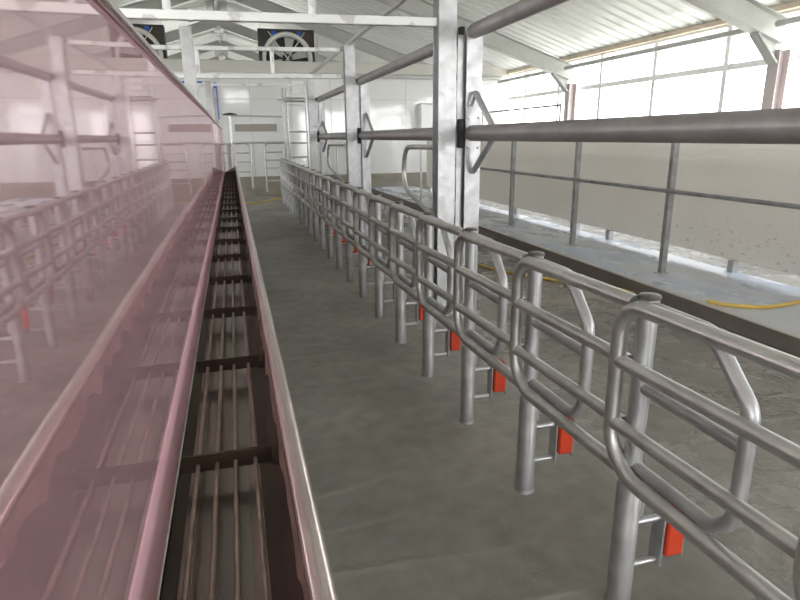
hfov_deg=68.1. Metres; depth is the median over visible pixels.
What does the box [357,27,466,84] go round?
pipe
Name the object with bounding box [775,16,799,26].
pipe
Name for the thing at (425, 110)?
upper cabinet
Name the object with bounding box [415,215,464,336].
panel
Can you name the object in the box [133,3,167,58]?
box fan
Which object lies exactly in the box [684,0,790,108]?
frame
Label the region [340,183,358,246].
panel
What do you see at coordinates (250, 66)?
trim
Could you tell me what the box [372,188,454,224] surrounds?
trim
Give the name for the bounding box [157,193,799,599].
floor
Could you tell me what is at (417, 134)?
pipe
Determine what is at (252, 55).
frame
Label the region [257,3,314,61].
box fan
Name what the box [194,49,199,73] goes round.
strut
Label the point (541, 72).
pipe
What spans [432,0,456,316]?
steel column
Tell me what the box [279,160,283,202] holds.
plate
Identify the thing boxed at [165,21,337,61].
frame
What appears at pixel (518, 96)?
window
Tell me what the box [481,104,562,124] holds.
rail
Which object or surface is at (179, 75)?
cross beam
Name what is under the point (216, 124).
panel
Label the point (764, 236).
partition wall
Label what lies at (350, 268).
fence post
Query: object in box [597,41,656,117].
window
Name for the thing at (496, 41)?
frame
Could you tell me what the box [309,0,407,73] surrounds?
pipe
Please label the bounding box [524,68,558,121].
window
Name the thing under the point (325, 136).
pipe
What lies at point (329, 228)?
fence post
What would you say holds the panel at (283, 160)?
attached to the fence post at (286, 189)
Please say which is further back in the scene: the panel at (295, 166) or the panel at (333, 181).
the panel at (295, 166)
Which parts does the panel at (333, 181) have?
rail, rail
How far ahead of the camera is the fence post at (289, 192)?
13.00 m
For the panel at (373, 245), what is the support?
attached to the fence post at (379, 275)
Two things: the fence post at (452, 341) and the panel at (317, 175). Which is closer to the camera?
the fence post at (452, 341)
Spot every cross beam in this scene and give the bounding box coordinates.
[119,8,436,26]
[151,45,339,51]
[175,73,340,78]
[183,83,304,85]
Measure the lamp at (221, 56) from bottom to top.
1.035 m
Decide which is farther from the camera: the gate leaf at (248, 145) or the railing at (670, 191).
the gate leaf at (248, 145)
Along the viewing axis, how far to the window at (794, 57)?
9.99 m
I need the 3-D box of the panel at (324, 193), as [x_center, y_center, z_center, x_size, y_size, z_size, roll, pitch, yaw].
[-0.889,-1.237,7.421,0.048,0.606,0.751,-5,16,-17]
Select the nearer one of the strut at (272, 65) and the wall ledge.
the strut at (272, 65)
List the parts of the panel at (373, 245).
rail, rail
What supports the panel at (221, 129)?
on the gutter
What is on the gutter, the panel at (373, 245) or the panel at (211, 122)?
the panel at (211, 122)
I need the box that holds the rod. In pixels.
[316,24,318,63]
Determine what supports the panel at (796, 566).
attached to the fence post
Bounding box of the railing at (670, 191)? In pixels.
[455,141,799,274]
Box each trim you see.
[163,59,509,76]
[205,0,227,56]
[248,73,508,175]
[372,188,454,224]
[507,0,799,73]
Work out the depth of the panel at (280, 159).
14.21 m
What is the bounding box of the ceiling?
[112,0,799,77]
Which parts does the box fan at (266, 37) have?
blade, lamp shade, motor, blade, blade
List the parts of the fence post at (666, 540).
bracket frame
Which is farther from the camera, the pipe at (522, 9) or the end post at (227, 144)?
the end post at (227, 144)
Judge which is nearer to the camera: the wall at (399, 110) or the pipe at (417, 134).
the pipe at (417, 134)
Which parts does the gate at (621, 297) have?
rail, rail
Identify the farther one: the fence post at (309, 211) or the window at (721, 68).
the window at (721, 68)
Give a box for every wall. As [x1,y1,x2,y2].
[173,71,508,176]
[427,141,799,275]
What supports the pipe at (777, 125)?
attached to the column at (470, 103)
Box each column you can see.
[306,79,317,171]
[315,98,327,174]
[343,45,358,234]
[355,78,374,237]
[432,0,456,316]
[455,24,494,315]
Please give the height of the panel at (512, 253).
0.606 m
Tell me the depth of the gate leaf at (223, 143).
14.35 m
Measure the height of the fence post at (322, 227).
1.096 m
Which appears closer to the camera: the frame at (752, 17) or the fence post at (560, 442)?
the fence post at (560, 442)
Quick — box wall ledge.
[235,122,276,131]
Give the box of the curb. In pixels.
[478,224,799,357]
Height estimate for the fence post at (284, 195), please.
1.096 m
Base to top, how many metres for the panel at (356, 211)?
0.606 m
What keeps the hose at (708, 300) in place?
on the platform
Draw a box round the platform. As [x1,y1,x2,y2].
[372,186,799,356]
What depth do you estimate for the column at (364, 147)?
9.04 m
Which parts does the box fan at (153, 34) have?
lamp shade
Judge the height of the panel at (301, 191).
0.606 m
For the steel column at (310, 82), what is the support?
on the floor
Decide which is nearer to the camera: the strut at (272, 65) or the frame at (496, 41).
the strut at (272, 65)
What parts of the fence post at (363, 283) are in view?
bracket frame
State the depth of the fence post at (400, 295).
4.50 m
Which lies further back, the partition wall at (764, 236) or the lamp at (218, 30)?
the lamp at (218, 30)
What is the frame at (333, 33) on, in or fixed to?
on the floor
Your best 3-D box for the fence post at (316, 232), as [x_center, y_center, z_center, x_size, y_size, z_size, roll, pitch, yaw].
[-1.169,-1.400,8.907,0.265,1.096,0.472,-5,16,-15]
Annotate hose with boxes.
[246,198,281,203]
[374,225,634,293]
[706,299,799,308]
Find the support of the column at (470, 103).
on the floor
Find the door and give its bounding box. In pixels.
[182,81,219,125]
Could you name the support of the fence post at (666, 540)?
on the floor
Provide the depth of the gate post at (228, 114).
14.29 m
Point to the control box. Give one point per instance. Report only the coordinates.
(294, 89)
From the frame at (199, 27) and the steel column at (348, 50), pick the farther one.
the frame at (199, 27)
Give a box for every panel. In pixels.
[0,0,199,599]
[174,78,217,325]
[207,113,221,222]
[215,123,223,191]
[220,127,224,176]
[280,159,283,184]
[282,159,286,187]
[285,161,290,189]
[288,162,292,192]
[291,163,295,195]
[294,165,300,199]
[298,166,304,202]
[303,168,310,208]
[308,170,318,213]
[314,173,325,219]
[321,176,332,227]
[330,179,345,235]
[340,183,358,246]
[352,188,374,260]
[368,195,395,278]
[388,203,423,302]
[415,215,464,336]
[453,231,528,386]
[792,532,799,599]
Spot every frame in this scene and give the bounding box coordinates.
[120,0,427,63]
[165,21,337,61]
[168,40,258,60]
[208,56,233,59]
[281,88,309,168]
[375,0,576,119]
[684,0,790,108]
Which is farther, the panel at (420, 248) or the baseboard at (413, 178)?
the baseboard at (413, 178)
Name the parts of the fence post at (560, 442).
bracket frame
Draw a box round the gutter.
[159,166,338,599]
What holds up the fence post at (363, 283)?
on the floor
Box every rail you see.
[232,141,283,143]
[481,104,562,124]
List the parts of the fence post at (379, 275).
bracket frame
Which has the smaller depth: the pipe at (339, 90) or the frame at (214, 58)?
the pipe at (339, 90)
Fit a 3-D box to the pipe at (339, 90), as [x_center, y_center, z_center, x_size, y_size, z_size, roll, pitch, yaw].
[-1.189,-3.842,10.941,0.116,0.116,4.220,-5,16,-15]
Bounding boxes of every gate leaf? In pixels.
[223,143,233,166]
[234,144,253,187]
[264,143,284,191]
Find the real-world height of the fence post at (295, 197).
1.096 m
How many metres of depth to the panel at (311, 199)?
8.97 m
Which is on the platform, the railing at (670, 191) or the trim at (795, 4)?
the railing at (670, 191)
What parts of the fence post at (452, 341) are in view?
bracket frame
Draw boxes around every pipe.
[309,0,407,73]
[317,78,357,101]
[318,132,345,139]
[323,73,501,80]
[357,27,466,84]
[358,127,455,140]
[465,107,799,143]
[468,0,569,38]
[497,71,548,83]
[564,29,745,69]
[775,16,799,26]
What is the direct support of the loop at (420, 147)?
attached to the steel column at (445, 32)
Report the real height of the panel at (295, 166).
0.606 m
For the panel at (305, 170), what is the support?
attached to the fence post at (309, 211)
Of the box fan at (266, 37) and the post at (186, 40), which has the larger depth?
the box fan at (266, 37)
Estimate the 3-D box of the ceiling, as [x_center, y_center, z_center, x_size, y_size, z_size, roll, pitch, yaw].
[-4.405,-7.098,14.059,17.700,2.951,45.095,-5,16,-15]
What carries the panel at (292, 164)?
attached to the fence post at (295, 197)
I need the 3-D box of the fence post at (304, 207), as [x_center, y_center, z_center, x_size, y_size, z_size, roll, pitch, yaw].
[-1.542,-1.755,10.209,0.265,1.096,0.472,-5,16,-15]
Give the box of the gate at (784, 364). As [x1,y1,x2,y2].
[603,301,799,599]
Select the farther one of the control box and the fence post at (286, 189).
the control box
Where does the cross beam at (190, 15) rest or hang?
attached to the steel column at (445, 32)
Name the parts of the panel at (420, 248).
rail, rail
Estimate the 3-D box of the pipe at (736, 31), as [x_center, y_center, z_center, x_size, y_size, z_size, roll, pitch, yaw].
[4.691,-4.812,11.491,0.100,0.140,5.630,-5,16,-15]
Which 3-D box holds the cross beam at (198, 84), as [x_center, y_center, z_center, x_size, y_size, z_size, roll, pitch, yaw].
[-4.879,-4.398,12.092,5.852,0.119,0.060,-5,16,-15]
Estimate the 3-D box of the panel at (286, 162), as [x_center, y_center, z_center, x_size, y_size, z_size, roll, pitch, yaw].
[-2.381,-2.657,12.628,0.048,0.606,0.751,-5,16,-17]
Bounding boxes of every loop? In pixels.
[327,143,345,181]
[402,144,431,211]
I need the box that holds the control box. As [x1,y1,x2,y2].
[291,81,305,94]
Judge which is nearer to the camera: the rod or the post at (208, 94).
the post at (208, 94)
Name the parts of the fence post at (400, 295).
bracket frame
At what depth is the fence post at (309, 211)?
9.75 m
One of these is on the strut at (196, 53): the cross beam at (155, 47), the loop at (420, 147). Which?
the cross beam at (155, 47)
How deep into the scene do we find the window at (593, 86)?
14.09 m
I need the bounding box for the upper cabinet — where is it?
[418,103,432,127]
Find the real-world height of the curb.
0.142 m
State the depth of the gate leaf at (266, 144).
14.64 m
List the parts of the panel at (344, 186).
rail, rail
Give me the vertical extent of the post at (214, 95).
2.573 m
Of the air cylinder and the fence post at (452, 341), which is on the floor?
the fence post at (452, 341)
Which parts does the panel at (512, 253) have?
rail, rail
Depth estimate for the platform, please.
6.73 m
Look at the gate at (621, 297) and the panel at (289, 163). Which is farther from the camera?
the panel at (289, 163)
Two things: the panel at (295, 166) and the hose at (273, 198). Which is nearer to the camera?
the panel at (295, 166)
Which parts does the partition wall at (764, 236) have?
stub post, stub post, stub post, stub post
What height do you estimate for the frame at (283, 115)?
2.720 m
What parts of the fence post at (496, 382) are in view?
bracket frame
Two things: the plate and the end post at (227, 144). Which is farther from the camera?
the plate
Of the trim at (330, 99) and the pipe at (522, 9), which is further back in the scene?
the trim at (330, 99)
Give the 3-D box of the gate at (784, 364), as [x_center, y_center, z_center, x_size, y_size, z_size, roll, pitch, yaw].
[0.790,0.360,1.563,0.048,0.606,0.751,-5,16,-17]
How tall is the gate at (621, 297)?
0.606 m
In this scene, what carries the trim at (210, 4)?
attached to the ceiling
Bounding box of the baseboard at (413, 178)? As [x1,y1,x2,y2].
[239,172,426,195]
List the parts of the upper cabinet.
door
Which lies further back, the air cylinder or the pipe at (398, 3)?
the air cylinder
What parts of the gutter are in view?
rod, rod, gutter grate, rod, rod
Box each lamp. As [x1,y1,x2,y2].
[214,0,223,34]
[218,40,224,59]
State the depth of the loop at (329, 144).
10.06 m
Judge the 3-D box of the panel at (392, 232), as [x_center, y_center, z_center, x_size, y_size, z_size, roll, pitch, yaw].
[0.044,-0.350,4.166,0.048,0.606,0.751,-5,16,-17]
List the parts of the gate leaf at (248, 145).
bent frame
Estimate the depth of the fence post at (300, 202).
11.05 m
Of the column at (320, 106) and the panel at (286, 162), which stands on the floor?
the column at (320, 106)
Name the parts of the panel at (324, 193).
rail, rail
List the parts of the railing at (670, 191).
post, post, rail, post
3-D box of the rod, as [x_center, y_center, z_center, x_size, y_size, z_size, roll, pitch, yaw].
[-1.568,-5.755,10.886,0.018,2.649,0.016,-5,16,-15]
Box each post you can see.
[179,26,211,292]
[204,81,213,117]
[212,88,221,195]
[222,113,281,166]
[226,143,232,169]
[281,158,285,203]
[284,159,288,207]
[286,160,291,210]
[289,161,294,214]
[293,162,298,218]
[296,164,307,223]
[301,165,312,228]
[305,167,318,234]
[311,169,326,241]
[317,172,335,249]
[325,174,345,258]
[333,178,356,269]
[344,182,369,282]
[357,187,384,298]
[374,193,395,317]
[395,201,423,343]
[422,212,460,377]
[459,227,507,424]
[514,251,594,494]
[604,292,760,599]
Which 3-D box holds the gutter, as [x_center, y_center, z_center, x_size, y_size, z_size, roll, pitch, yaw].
[-1.489,-0.406,5.377,0.223,1.062,12.800,-5,16,-15]
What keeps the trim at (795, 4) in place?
attached to the wall
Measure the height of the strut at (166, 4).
0.315 m
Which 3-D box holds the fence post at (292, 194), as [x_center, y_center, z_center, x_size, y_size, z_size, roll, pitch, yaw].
[-2.102,-2.287,12.162,0.265,1.096,0.472,-5,16,-15]
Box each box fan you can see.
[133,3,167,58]
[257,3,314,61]
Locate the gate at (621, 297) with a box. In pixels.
[509,257,638,471]
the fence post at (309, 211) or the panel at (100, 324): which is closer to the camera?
the panel at (100, 324)
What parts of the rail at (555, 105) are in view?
rail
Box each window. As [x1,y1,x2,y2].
[509,71,527,121]
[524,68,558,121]
[557,53,602,120]
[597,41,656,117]
[650,24,730,114]
[720,8,799,111]
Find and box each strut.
[161,0,170,9]
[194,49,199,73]
[269,51,274,73]
[308,0,315,13]
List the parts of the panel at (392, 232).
rail, rail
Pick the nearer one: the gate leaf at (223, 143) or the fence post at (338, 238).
the fence post at (338, 238)
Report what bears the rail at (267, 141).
attached to the gate leaf at (266, 144)
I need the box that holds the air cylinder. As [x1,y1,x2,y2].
[278,97,307,105]
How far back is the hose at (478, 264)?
6.84 m
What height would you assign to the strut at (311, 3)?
0.315 m
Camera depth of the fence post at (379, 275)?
5.15 m
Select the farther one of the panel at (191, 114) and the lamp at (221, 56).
the lamp at (221, 56)
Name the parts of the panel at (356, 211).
rail, rail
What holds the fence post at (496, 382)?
on the floor
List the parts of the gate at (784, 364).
rail, rail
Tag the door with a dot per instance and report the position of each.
(201, 89)
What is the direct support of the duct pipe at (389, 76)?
attached to the wall at (399, 110)

